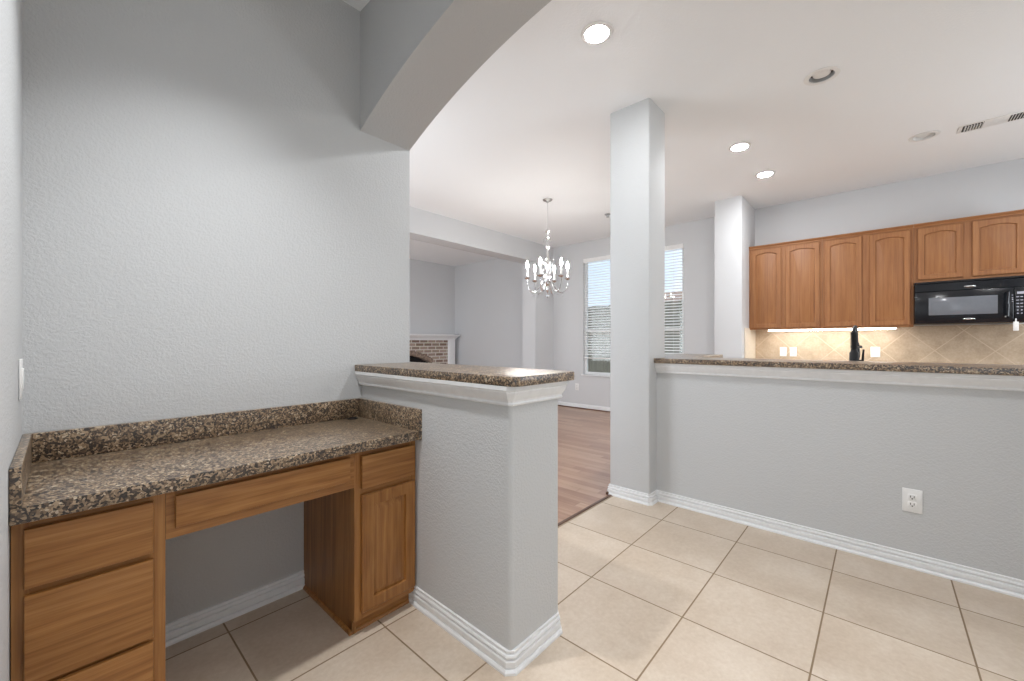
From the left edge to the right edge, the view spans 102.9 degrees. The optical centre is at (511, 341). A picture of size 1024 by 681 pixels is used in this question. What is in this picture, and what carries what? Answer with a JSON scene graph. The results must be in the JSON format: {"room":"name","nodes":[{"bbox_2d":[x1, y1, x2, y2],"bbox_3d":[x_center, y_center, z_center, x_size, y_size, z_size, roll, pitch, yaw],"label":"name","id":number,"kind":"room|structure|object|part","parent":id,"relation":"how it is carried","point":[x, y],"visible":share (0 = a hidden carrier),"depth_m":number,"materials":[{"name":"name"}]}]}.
{"room":"home office nook","nodes":[
{"label":"home office nook","id":0,"kind":"room"},
{"bbox_2d":[0,0,21,680],"bbox_3d":[0.074,-0.305,-0.261,4.980,3.050,0.120,0,0,42],"label":"wall","id":1,"kind":"structure","parent":0,"point":[10,10],"depth_m":1.00,"materials":[{"name":"grey paint"}]},
{"bbox_2d":[19,359,23,399],"bbox_3d":[-1.527,0.115,1.271,0.078,0.125,0.008,0,0,42],"label":"light switch","id":2,"kind":"object","parent":1,"relation":"attached to","point":[21,369],"visible":1,"depth_m":1.25,"materials":[{"name":"white plastic"}]},
{"bbox_2d":[22,0,409,623],"bbox_3d":[-1.181,-0.305,1.976,0.120,3.050,1.519,0,0,42],"label":"wall","id":3,"kind":"structure","parent":0,"point":[211,224],"depth_m":1.74,"materials":[{"name":"grey paint"}]},
{"bbox_2d":[165,570,304,647],"bbox_3d":[-1.234,1.179,1.810,0.022,0.082,0.600,0,0,42],"label":"baseboard","id":4,"kind":"structure","parent":3,"relation":"attached to","point":[176,631],"depth_m":1.80,"materials":[{"name":"white paint"}]},
{"bbox_2d":[410,259,454,334],"bbox_3d":[-3.252,-0.305,7.933,0.120,3.050,5.420,0,0,42],"label":"wall","id":5,"kind":"structure","parent":0,"point":[432,285],"depth_m":9.39,"materials":[{"name":"grey paint"}]},
{"bbox_2d":[360,0,557,649],"bbox_3d":[1.023,-0.305,0.791,4.740,3.050,0.325,0,0,42],"label":"wall","id":6,"kind":"structure","parent":0,"point":[486,474],"depth_m":1.74,"materials":[{"name":"grey paint"}]},
{"bbox_2d":[355,371,567,405],"bbox_3d":[-0.309,0.198,1.982,1.166,0.075,0.380,0,0,42],"label":"trim","id":7,"kind":"structure","parent":6,"relation":"attached to","point":[491,394],"depth_m":1.66,"materials":[{"name":"white paint"}]},
{"bbox_2d":[355,362,573,386],"bbox_3d":[-0.355,0.142,2.036,1.345,0.036,0.402,0,0,42],"label":"countertop","id":8,"kind":"structure","parent":6,"relation":"on","point":[488,375],"depth_m":1.72,"materials":[{"name":"brown stone"}]},
{"bbox_2d":[409,585,562,676],"bbox_3d":[-0.351,1.179,2.020,1.252,0.082,0.352,0,0,42],"label":"baseboard","id":9,"kind":"structure","parent":6,"relation":"attached to","point":[506,662],"depth_m":1.62,"materials":[{"name":"white paint"}]},
{"bbox_2d":[410,206,553,369],"bbox_3d":[-1.126,-0.305,6.014,0.310,3.050,5.420,0,0,42],"label":"wall","id":10,"kind":"structure","parent":0,"point":[425,226],"depth_m":7.28,"materials":[{"name":"grey paint"}]},
{"bbox_2d":[165,406,1023,680],"bbox_3d":[0.241,1.270,4.050,10.510,0.101,6.744,0,0,42],"label":"floor","id":11,"kind":"structure","parent":0,"point":[660,591],"depth_m":1.78,"materials":[{"name":"beige tile"}]},
{"bbox_2d":[11,494,164,680],"bbox_3d":[-1.342,0.836,1.302,0.539,0.768,0.298,0,0,42],"label":"base cabinet","id":12,"kind":"object","parent":11,"relation":"on","point":[88,586],"visible":0.89,"depth_m":1.12,"materials":[{"name":"brown wood"}]},
{"bbox_3d":[-1.151,0.760,1.124,0.017,0.234,0.248,0,0,42],"label":"drawer","id":13,"kind":"part","parent":12,"relation":"part of","materials":[{"name":"brown wood"}]},
{"bbox_3d":[-1.151,0.550,1.124,0.017,0.152,0.248,0,0,42],"label":"drawer","id":14,"kind":"part","parent":12,"relation":"part of","materials":[{"name":"brown wood"}]},
{"bbox_3d":[-1.164,0.635,1.139,0.019,0.030,0.228,0,0,42],"label":"rail","id":15,"kind":"part","parent":12,"relation":"part of","materials":[{"name":"brown wood"}]},
{"bbox_3d":[-1.164,0.469,1.139,0.019,0.033,0.228,0,0,42],"label":"rail","id":16,"kind":"part","parent":12,"relation":"part of","materials":[{"name":"brown wood"}]},
{"bbox_3d":[-1.164,0.884,1.139,0.019,0.028,0.228,0,0,42],"label":"rail","id":17,"kind":"part","parent":12,"relation":"part of","materials":[{"name":"brown wood"}]},
{"bbox_3d":[-1.151,1.012,1.124,0.017,0.246,0.248,0,0,42],"label":"drawer","id":18,"kind":"part","parent":12,"relation":"part of","materials":[{"name":"brown wood"}]},
{"bbox_2d":[303,441,414,635],"bbox_3d":[-0.742,0.836,1.965,0.540,0.768,0.313,0,0,42],"label":"base cabinet","id":19,"kind":"object","parent":11,"relation":"on","point":[359,541],"visible":0.9,"depth_m":1.79,"materials":[{"name":"brown wood"}]},
{"bbox_2d":[9,398,421,525],"bbox_3d":[-1.027,0.380,1.625,0.576,0.141,1.202,0,0,42],"label":"countertop","id":20,"kind":"structure","parent":19,"relation":"on","point":[67,471],"depth_m":1.49,"materials":[{"name":"brown stone"}]},
{"bbox_2d":[165,454,353,539],"bbox_3d":[-0.997,0.527,1.596,0.421,0.151,0.600,0,0,42],"label":"drawer unit","id":21,"kind":"object","parent":20,"relation":"attached to","point":[194,509],"visible":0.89,"depth_m":1.41,"materials":[{"name":"brown wood"}]},
{"bbox_3d":[-0.847,0.836,1.875,0.505,0.768,0.015,0,0,42],"label":"panel","id":22,"kind":"part","parent":19,"relation":"part of","materials":[{"name":"brown wood"}]},
{"bbox_3d":[-0.763,1.213,1.970,0.503,0.014,0.293,0,0,42],"label":"shoe moulding","id":23,"kind":"part","parent":19,"relation":"part of","materials":[{"name":"brown wood"}]},
{"bbox_3d":[-0.559,1.141,1.810,0.020,0.042,0.226,0,0,42],"label":"rail","id":24,"kind":"part","parent":19,"relation":"part of","materials":[{"name":"brown wood"}]},
{"bbox_3d":[-0.559,0.627,1.810,0.020,0.039,0.226,0,0,42],"label":"rail","id":25,"kind":"part","parent":19,"relation":"part of","materials":[{"name":"brown wood"}]},
{"bbox_3d":[-0.559,0.469,1.810,0.020,0.033,0.226,0,0,42],"label":"rail","id":26,"kind":"part","parent":19,"relation":"part of","materials":[{"name":"brown wood"}]},
{"bbox_3d":[-0.541,0.545,1.800,0.017,0.138,0.262,0,0,42],"label":"drawer","id":27,"kind":"part","parent":19,"relation":"part of","materials":[{"name":"brown wood"}]},
{"bbox_3d":[-0.540,0.886,1.800,0.018,0.492,0.260,0,0,42],"label":"door","id":28,"kind":"part","parent":19,"relation":"part of","materials":[{"name":"brown wood"}]},
{"bbox_3d":[-0.540,0.886,1.801,0.014,0.384,0.152,0,0,42],"label":"door panel","id":29,"kind":"part","parent":19,"relation":"part of","materials":[{"name":"brown wood"}]},
{"bbox_2d":[410,334,459,363],"bbox_3d":[-2.308,0.522,8.684,0.274,1.395,2.920,0,0,42],"label":"fireplace","id":30,"kind":"object","parent":11,"relation":"on","point":[425,348],"visible":0.26,"depth_m":9.21,"materials":[{"name":"brick"}]},
{"bbox_2d":[558,494,611,525],"bbox_3d":[0.281,1.217,2.692,0.026,0.006,1.497,0,0,42],"label":"trim","id":31,"kind":"structure","parent":11,"relation":"on","point":[609,495],"depth_m":2.94,"materials":[{"name":"wood"}]},
{"bbox_3d":[2.889,0.765,2.155,3.700,0.910,0.649,0,0,42],"label":"countertop","id":32,"kind":"structure","parent":11,"relation":"on","visible":0},
{"bbox_2d":[849,325,864,360],"bbox_3d":[2.413,0.096,2.869,0.105,0.428,0.233,0,0,42],"label":"kitchen faucet","id":33,"kind":"object","parent":32,"relation":"on","point":[854,354],"visible":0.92,"depth_m":2.80,"materials":[{"name":"black metal"}]},
{"bbox_3d":[2.378,0.094,2.781,0.022,0.091,0.040,0,0,-37],"label":"handle","id":34,"kind":"part","parent":33,"relation":"part of","materials":[{"name":"black metal"}]},
{"bbox_2d":[610,98,664,493],"bbox_3d":[1.007,-0.305,3.276,0.329,3.050,0.299,0,0,42],"label":"wall column","id":35,"kind":"structure","parent":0,"point":[637,130],"depth_m":3.15,"materials":[{"name":"grey paint"}]},
{"bbox_2d":[343,0,1023,266],"bbox_3d":[0.241,-1.830,4.050,10.510,0.001,6.744,0,0,42],"label":"ceiling","id":36,"kind":"structure","parent":0,"point":[531,125],"depth_m":3.12,"materials":[{"name":"white paint"}]},
{"bbox_2d":[524,198,570,297],"bbox_3d":[0.457,-1.198,5.245,0.593,1.265,0.585,0,0,42],"label":"chandelier","id":37,"kind":"object","parent":36,"relation":"hanging from","point":[547,279],"visible":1,"depth_m":5.22,"materials":[{"name":"grey metal"}]},
{"bbox_3d":[0.314,-0.851,5.233,0.252,0.446,0.015,0,0,-5],"label":"arm","id":38,"kind":"part","parent":37,"relation":"part of","materials":[{"name":"silver metal"}]},
{"bbox_3d":[0.375,-0.851,5.363,0.015,0.446,0.252,0,0,-35],"label":"arm","id":39,"kind":"part","parent":37,"relation":"part of","materials":[{"name":"silver metal"}]},
{"bbox_3d":[0.396,-0.851,5.115,0.015,0.446,0.252,0,0,25],"label":"arm","id":40,"kind":"part","parent":37,"relation":"part of","materials":[{"name":"silver metal"}]},
{"bbox_3d":[0.539,-0.851,5.127,0.015,0.446,0.252,0,0,-35],"label":"arm","id":41,"kind":"part","parent":37,"relation":"part of","materials":[{"name":"silver metal"}]},
{"bbox_3d":[0.600,-0.851,5.257,0.252,0.446,0.015,0,0,-5],"label":"arm","id":42,"kind":"part","parent":37,"relation":"part of","materials":[{"name":"silver metal"}]},
{"bbox_2d":[581,21,612,44],"bbox_3d":[0.503,-1.822,2.418,0.190,0.014,0.190,0,0,42],"label":"recessed light","id":43,"kind":"object","parent":36,"relation":"in","point":[596,32],"visible":1,"depth_m":2.40,"materials":[{"name":"white plastic"}]},
{"bbox_2d":[728,142,750,151],"bbox_3d":[2.134,-1.822,3.826,0.190,0.014,0.190,0,0,42],"label":"recessed light","id":44,"kind":"object","parent":36,"relation":"in","point":[741,146],"visible":1,"depth_m":3.81,"materials":[{"name":"white plastic"}]},
{"bbox_2d":[755,170,774,177],"bbox_3d":[2.756,-1.822,4.447,0.190,0.014,0.190,0,0,42],"label":"recessed light","id":45,"kind":"object","parent":36,"relation":"in","point":[763,174],"visible":1,"depth_m":4.43,"materials":[{"name":"white plastic"}]},
{"bbox_2d":[804,66,840,85],"bbox_3d":[2.129,-1.895,2.807,0.204,0.149,0.204,0,0,42],"label":"recessed light","id":46,"kind":"object","parent":36,"relation":"in","point":[825,74],"visible":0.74,"depth_m":2.81,"materials":[{"name":"white plastic"}]},
{"bbox_3d":[2.129,-1.892,2.807,0.108,0.116,0.108,0,0,42],"label":"bulb","id":47,"kind":"part","parent":46,"relation":"part of","materials":[{"name":"white plastic"}]},
{"bbox_2d":[908,130,940,141],"bbox_3d":[3.662,-1.895,3.629,0.204,0.149,0.204,0,0,42],"label":"recessed light","id":48,"kind":"object","parent":36,"relation":"in","point":[927,135],"visible":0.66,"depth_m":3.64,"materials":[{"name":"white plastic"}]},
{"bbox_2d":[957,111,1023,133],"bbox_3d":[4.005,-1.822,3.377,0.430,0.014,0.170,0,0,42],"label":"ceiling vent","id":49,"kind":"object","parent":36,"relation":"in","point":[1018,115],"visible":1,"depth_m":3.39,"materials":[{"name":"white plastic"}]},
{"bbox_2d":[961,121,984,132],"bbox_3d":[3.908,-1.820,3.464,0.120,0.010,0.130,0,0,42],"label":"grille","id":50,"kind":"object","parent":49,"relation":"attached to","point":[980,124],"depth_m":3.45,"materials":[{"name":"white plastic"}]},
{"bbox_2d":[1008,112,1023,121],"bbox_3d":[4.101,-1.823,3.290,0.120,0.002,0.130,0,0,42],"label":"grille","id":51,"kind":"object","parent":49,"relation":"attached to","point":[1018,115],"depth_m":3.30,"materials":[{"name":"white plastic"}]},
{"bbox_2d":[715,196,754,357],"bbox_3d":[2.991,-0.305,5.470,0.320,3.050,0.710,0,0,42],"label":"column","id":52,"kind":"structure","parent":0,"point":[735,216],"depth_m":5.21,"materials":[{"name":"grey paint"}]},
{"bbox_2d":[744,328,755,358],"bbox_3d":[3.151,0.070,5.401,0.010,0.500,0.580,0,0,42],"label":"backsplash","id":53,"kind":"structure","parent":52,"relation":"attached to","point":[749,335],"depth_m":5.35,"materials":[{"name":"beige tile"}]},
{"bbox_2d":[455,158,1023,406],"bbox_3d":[2.460,-0.305,6.509,10.510,3.050,0.120,0,0,42],"label":"wall","id":54,"kind":"structure","parent":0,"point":[488,293],"depth_m":6.15,"materials":[{"name":"grey paint"}]},
{"bbox_2d":[558,401,609,411],"bbox_3d":[1.770,1.179,6.673,3.105,0.082,0.560,0,0,42],"label":"baseboard","id":55,"kind":"structure","parent":54,"relation":"attached to","point":[559,402],"depth_m":7.44,"materials":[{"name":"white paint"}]},
{"bbox_2d":[581,263,609,376],"bbox_3d":[1.662,-0.452,7.199,0.960,2.127,0.125,0,0,42],"label":"window","id":56,"kind":"structure","parent":54,"relation":"attached to","point":[599,374],"depth_m":7.49,"materials":[{"name":"white plastic"}]},
{"bbox_3d":[1.647,0.601,7.182,0.960,0.022,0.080,0,0,42],"label":"sill","id":57,"kind":"part","parent":56,"relation":"part of","materials":[{"name":"white paint"}]},
{"bbox_2d":[583,255,609,358],"bbox_3d":[1.653,-0.608,7.189,0.892,1.815,0.056,0,0,42],"label":"window blind","id":58,"kind":"object","parent":54,"relation":"attached to","point":[593,260],"visible":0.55,"depth_m":7.30,"materials":[{"name":"white plastic"}]},
{"bbox_3d":[1.656,0.289,7.193,0.880,0.022,0.046,0,0,42],"label":"rail","id":59,"kind":"part","parent":58,"relation":"part of","materials":[{"name":"white plastic"}]},
{"bbox_2d":[665,248,683,352],"bbox_3d":[2.352,-0.452,6.576,0.900,2.127,0.125,0,0,42],"label":"window","id":60,"kind":"structure","parent":54,"relation":"attached to","point":[682,248],"depth_m":6.33,"materials":[{"name":"white plastic"}]},
{"bbox_3d":[2.379,-0.463,6.606,0.840,2.105,0.045,0,0,42],"label":"frame","id":61,"kind":"part","parent":60,"relation":"part of","materials":[{"name":"white plastic"}]},
{"bbox_2d":[665,243,683,353],"bbox_3d":[2.343,-0.477,6.566,0.832,2.075,0.056,0,0,42],"label":"window blind","id":62,"kind":"object","parent":54,"relation":"attached to","point":[677,246],"visible":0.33,"depth_m":6.38,"materials":[{"name":"white plastic"}]},
{"bbox_3d":[2.523,-0.453,6.377,0.003,2.025,0.003,0,0,5],"label":"ladder cord","id":63,"kind":"part","parent":62,"relation":"part of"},
{"bbox_2d":[749,237,821,329],"bbox_3d":[3.511,-0.703,5.232,0.767,1.086,0.360,0,0,42],"label":"upper cabinet","id":64,"kind":"object","parent":54,"relation":"attached to","point":[785,278],"visible":1,"depth_m":5.09,"materials":[{"name":"orange wood"}]},
{"bbox_3d":[3.258,-0.686,5.237,0.222,0.908,0.015,0,0,42],"label":"door panel","id":65,"kind":"part","parent":64,"relation":"part of","materials":[{"name":"orange wood"}]},
{"bbox_3d":[3.272,-0.180,5.251,0.302,0.040,0.020,0,0,42],"label":"rail","id":66,"kind":"part","parent":64,"relation":"part of","materials":[{"name":"orange wood"}]},
{"bbox_3d":[3.258,-0.686,5.236,0.326,1.012,0.019,0,0,42],"label":"door","id":67,"kind":"part","parent":64,"relation":"part of","materials":[{"name":"orange wood"}]},
{"bbox_3d":[3.405,-1.226,5.115,0.767,0.041,0.044,0,0,42],"label":"crown","id":68,"kind":"part","parent":64,"relation":"part of","materials":[{"name":"orange wood"}]},
{"bbox_3d":[3.540,-0.686,4.982,0.241,0.908,0.015,0,0,42],"label":"door panel","id":69,"kind":"part","parent":64,"relation":"part of","materials":[{"name":"orange wood"}]},
{"bbox_3d":[3.539,-0.686,4.982,0.345,1.012,0.019,0,0,42],"label":"door","id":70,"kind":"part","parent":64,"relation":"part of","materials":[{"name":"orange wood"}]},
{"bbox_3d":[3.553,-0.180,4.997,0.321,0.040,0.020,0,0,42],"label":"rail","id":71,"kind":"part","parent":64,"relation":"part of","materials":[{"name":"orange wood"}]},
{"bbox_2d":[822,224,913,328],"bbox_3d":[4.085,-0.703,4.714,0.775,1.086,0.360,0,0,42],"label":"upper cabinet","id":72,"kind":"object","parent":54,"relation":"attached to","point":[868,276],"visible":1,"depth_m":4.58,"materials":[{"name":"orange wood"}]},
{"bbox_3d":[3.841,-0.180,4.738,0.309,0.040,0.020,0,0,42],"label":"rail","id":73,"kind":"part","parent":72,"relation":"part of","materials":[{"name":"orange wood"}]},
{"bbox_3d":[3.827,-0.686,4.723,0.229,0.908,0.015,0,0,42],"label":"door panel","id":74,"kind":"part","parent":72,"relation":"part of","materials":[{"name":"orange wood"}]},
{"bbox_3d":[3.827,-0.686,4.722,0.333,1.012,0.019,0,0,42],"label":"door","id":75,"kind":"part","parent":72,"relation":"part of","materials":[{"name":"orange wood"}]},
{"bbox_3d":[3.979,-1.226,4.597,0.775,0.041,0.044,0,0,42],"label":"crown","id":76,"kind":"part","parent":72,"relation":"part of","materials":[{"name":"orange wood"}]},
{"bbox_2d":[858,327,896,329],"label":"light","id":77,"kind":"object","parent":72,"relation":"attached to","point":[885,327],"depth_m":4.63,"materials":[{"name":"white plastic"}]},
{"bbox_3d":[4.135,-1.196,4.472,0.305,0.048,0.020,0,0,42],"label":"rail","id":78,"kind":"part","parent":72,"relation":"part of","materials":[{"name":"orange wood"}]},
{"bbox_3d":[4.135,-0.180,4.472,0.305,0.040,0.020,0,0,42],"label":"rail","id":79,"kind":"part","parent":72,"relation":"part of","materials":[{"name":"orange wood"}]},
{"bbox_3d":[4.121,-0.686,4.457,0.329,1.012,0.019,0,0,42],"label":"door","id":80,"kind":"part","parent":72,"relation":"part of","materials":[{"name":"orange wood"}]},
{"bbox_3d":[4.121,-0.686,4.458,0.225,0.908,0.015,0,0,42],"label":"door panel","id":81,"kind":"part","parent":72,"relation":"part of","materials":[{"name":"orange wood"}]},
{"bbox_2d":[756,324,1023,364],"bbox_3d":[4.786,0.070,4.322,3.885,0.500,0.010,0,0,42],"label":"backsplash","id":82,"kind":"structure","parent":54,"relation":"attached to","point":[992,343],"depth_m":4.58,"materials":[{"name":"beige tile"}]},
{"bbox_2d":[780,347,786,355],"bbox_3d":[3.583,0.128,5.395,0.074,0.120,0.008,0,0,42],"label":"light switch","id":83,"kind":"object","parent":82,"relation":"attached to","point":[783,350],"visible":1,"depth_m":5.39,"materials":[{"name":"white plastic"}]},
{"bbox_2d":[790,347,796,355],"bbox_3d":[3.664,0.128,5.321,0.074,0.120,0.009,0,0,42],"label":"wall outlet","id":84,"kind":"object","parent":82,"relation":"attached to","point":[793,350],"visible":1,"depth_m":5.32,"materials":[{"name":"white plastic"}]},
{"bbox_2d":[769,328,851,330],"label":"light","id":85,"kind":"object","parent":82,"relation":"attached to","point":[831,329],"depth_m":5.04,"materials":[{"name":"white plastic"}]},
{"bbox_2d":[871,347,879,356],"bbox_3d":[4.258,0.117,4.785,0.084,0.120,0.008,0,0,42],"label":"light switch","id":86,"kind":"object","parent":82,"relation":"attached to","point":[875,351],"visible":1,"depth_m":4.78,"materials":[{"name":"white plastic"}]},
{"bbox_2d":[914,275,1023,324],"bbox_3d":[4.636,-0.404,4.165,0.766,0.438,0.424,0,0,42],"label":"microwave","id":87,"kind":"object","parent":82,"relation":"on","point":[994,300],"visible":0.96,"depth_m":4.04,"materials":[{"name":"black plastic"}]},
{"bbox_3d":[4.496,-0.353,4.085,0.665,0.330,0.030,0,0,42],"label":"door","id":88,"kind":"part","parent":87,"relation":"part of","materials":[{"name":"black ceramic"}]},
{"bbox_3d":[4.692,-0.357,3.863,0.020,0.264,0.050,0,0,42],"label":"handle","id":89,"kind":"part","parent":87,"relation":"part of","materials":[{"name":"black plastic"}]},
{"bbox_2d":[1013,319,1018,330],"bbox_3d":[4.737,-0.163,3.838,0.034,0.114,0.012,0,0,42],"label":"tag","id":90,"kind":"object","parent":87,"relation":"hanging from","point":[1015,324],"visible":1,"depth_m":3.83,"materials":[{"name":"white paper"}]},
{"bbox_3d":[4.783,-0.353,3.828,0.097,0.330,0.028,0,0,42],"label":"control panel","id":91,"kind":"part","parent":87,"relation":"part of","materials":[{"name":"black plastic"}]},
{"bbox_2d":[914,209,1023,284],"bbox_3d":[4.662,-0.935,4.193,0.776,0.621,0.360,0,0,42],"label":"upper cabinet","id":92,"kind":"object","parent":54,"relation":"attached to","point":[987,245],"visible":1,"depth_m":4.07,"materials":[{"name":"orange wood"}]},
{"bbox_3d":[4.417,-1.196,4.217,0.302,0.048,0.020,0,0,42],"label":"rail","id":93,"kind":"part","parent":92,"relation":"part of","materials":[{"name":"orange wood"}]},
{"bbox_3d":[4.417,-0.648,4.217,0.302,0.047,0.020,0,0,42],"label":"rail","id":94,"kind":"part","parent":92,"relation":"part of","materials":[{"name":"orange wood"}]},
{"bbox_3d":[4.403,-0.922,4.202,0.326,0.540,0.019,0,0,42],"label":"door","id":95,"kind":"part","parent":92,"relation":"part of","materials":[{"name":"orange wood"}]},
{"bbox_3d":[4.404,-0.922,4.203,0.222,0.436,0.015,0,0,42],"label":"door panel","id":96,"kind":"part","parent":92,"relation":"part of","materials":[{"name":"orange wood"}]},
{"bbox_3d":[4.556,-1.226,4.076,0.776,0.041,0.044,0,0,42],"label":"crown","id":97,"kind":"part","parent":92,"relation":"part of","materials":[{"name":"orange wood"}]},
{"bbox_3d":[4.704,-1.196,3.958,0.306,0.048,0.020,0,0,42],"label":"rail","id":98,"kind":"part","parent":92,"relation":"part of","materials":[{"name":"orange wood"}]},
{"bbox_3d":[4.704,-0.648,3.958,0.306,0.047,0.020,0,0,42],"label":"rail","id":99,"kind":"part","parent":92,"relation":"part of","materials":[{"name":"orange wood"}]},
{"bbox_3d":[4.690,-0.922,3.943,0.330,0.540,0.019,0,0,42],"label":"door","id":100,"kind":"part","parent":92,"relation":"part of","materials":[{"name":"orange wood"}]},
{"bbox_3d":[4.691,-0.922,3.943,0.226,0.436,0.015,0,0,42],"label":"door panel","id":101,"kind":"part","parent":92,"relation":"part of","materials":[{"name":"orange wood"}]},
{"bbox_2d":[656,373,1023,579],"bbox_3d":[2.591,0.690,1.901,3.900,1.060,0.125,0,0,42],"label":"wall","id":102,"kind":"structure","parent":0,"point":[838,458],"depth_m":2.35,"materials":[{"name":"grey paint"}]},
{"bbox_2d":[607,484,1023,598],"bbox_3d":[2.380,1.179,1.916,4.234,0.082,0.165,0,0,42],"label":"baseboard","id":103,"kind":"structure","parent":102,"relation":"attached to","point":[1014,587],"depth_m":2.39,"materials":[{"name":"white paint"}]},
{"bbox_2d":[654,354,1023,375],"bbox_3d":[2.856,0.142,2.440,4.210,0.036,1.390,0,0,42],"label":"countertop","id":104,"kind":"structure","parent":102,"relation":"on","point":[698,359],"depth_m":2.37,"materials":[{"name":"brown stone"}]},
{"bbox_2d":[655,363,1023,390],"bbox_3d":[2.544,0.198,1.835,3.883,0.075,0.036,0,0,42],"label":"trim","id":105,"kind":"structure","parent":102,"relation":"attached to","point":[969,381],"depth_m":2.33,"materials":[{"name":"white paint"}]},
{"bbox_2d":[902,487,922,513],"bbox_3d":[2.158,0.856,2.201,0.078,0.125,0.009,0,0,42],"label":"wall outlet","id":106,"kind":"object","parent":102,"relation":"attached to","point":[912,499],"visible":1,"depth_m":2.20,"materials":[{"name":"white plastic"}]},
{"bbox_2d":[908,494,916,500],"bbox_3d":[2.157,0.837,2.200,0.034,0.029,0.004,0,0,42],"label":"receptacle","id":107,"kind":"object","parent":106,"relation":"attached to","point":[911,497],"depth_m":2.20,"materials":[{"name":"white plastic"}]},
{"bbox_2d":[908,501,916,507],"bbox_3d":[2.157,0.875,2.200,0.034,0.029,0.004,0,0,42],"label":"receptacle","id":108,"kind":"object","parent":106,"relation":"attached to","point":[911,504],"depth_m":2.20,"materials":[{"name":"white plastic"}]},
{"label":"outside","id":109,"kind":"structure","parent":0,"visible":0},
{"bbox_3d":[5.741,1.430,12.330,52.000,0.180,54.000,0,0,42],"label":"ground","id":110,"kind":"structure","parent":109,"visible":0},
{"bbox_2d":[588,301,681,372],"bbox_3d":[4.418,0.144,10.144,19.035,2.392,0.060,0,0,42],"label":"fence","id":111,"kind":"object","parent":110,"relation":"on","point":[594,365],"visible":0.05,"depth_m":11.74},
{"bbox_3d":[4.424,0.875,10.125,19.000,0.090,0.040,0,0,42],"label":"rail","id":112,"kind":"part","parent":111,"relation":"part of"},
{"bbox_3d":[4.424,-0.525,10.125,19.000,0.090,0.040,0,0,42],"label":"rail","id":113,"kind":"part","parent":111,"relation":"part of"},
{"bbox_2d":[665,292,681,301],"bbox_3d":[10.685,-0.370,13.256,12.700,3.420,4.800,0,0,42],"label":"house","id":114,"kind":"structure","parent":110,"relation":"on","point":[671,292],"depth_m":16.30,"materials":[{"name":"beige"}]}
]}

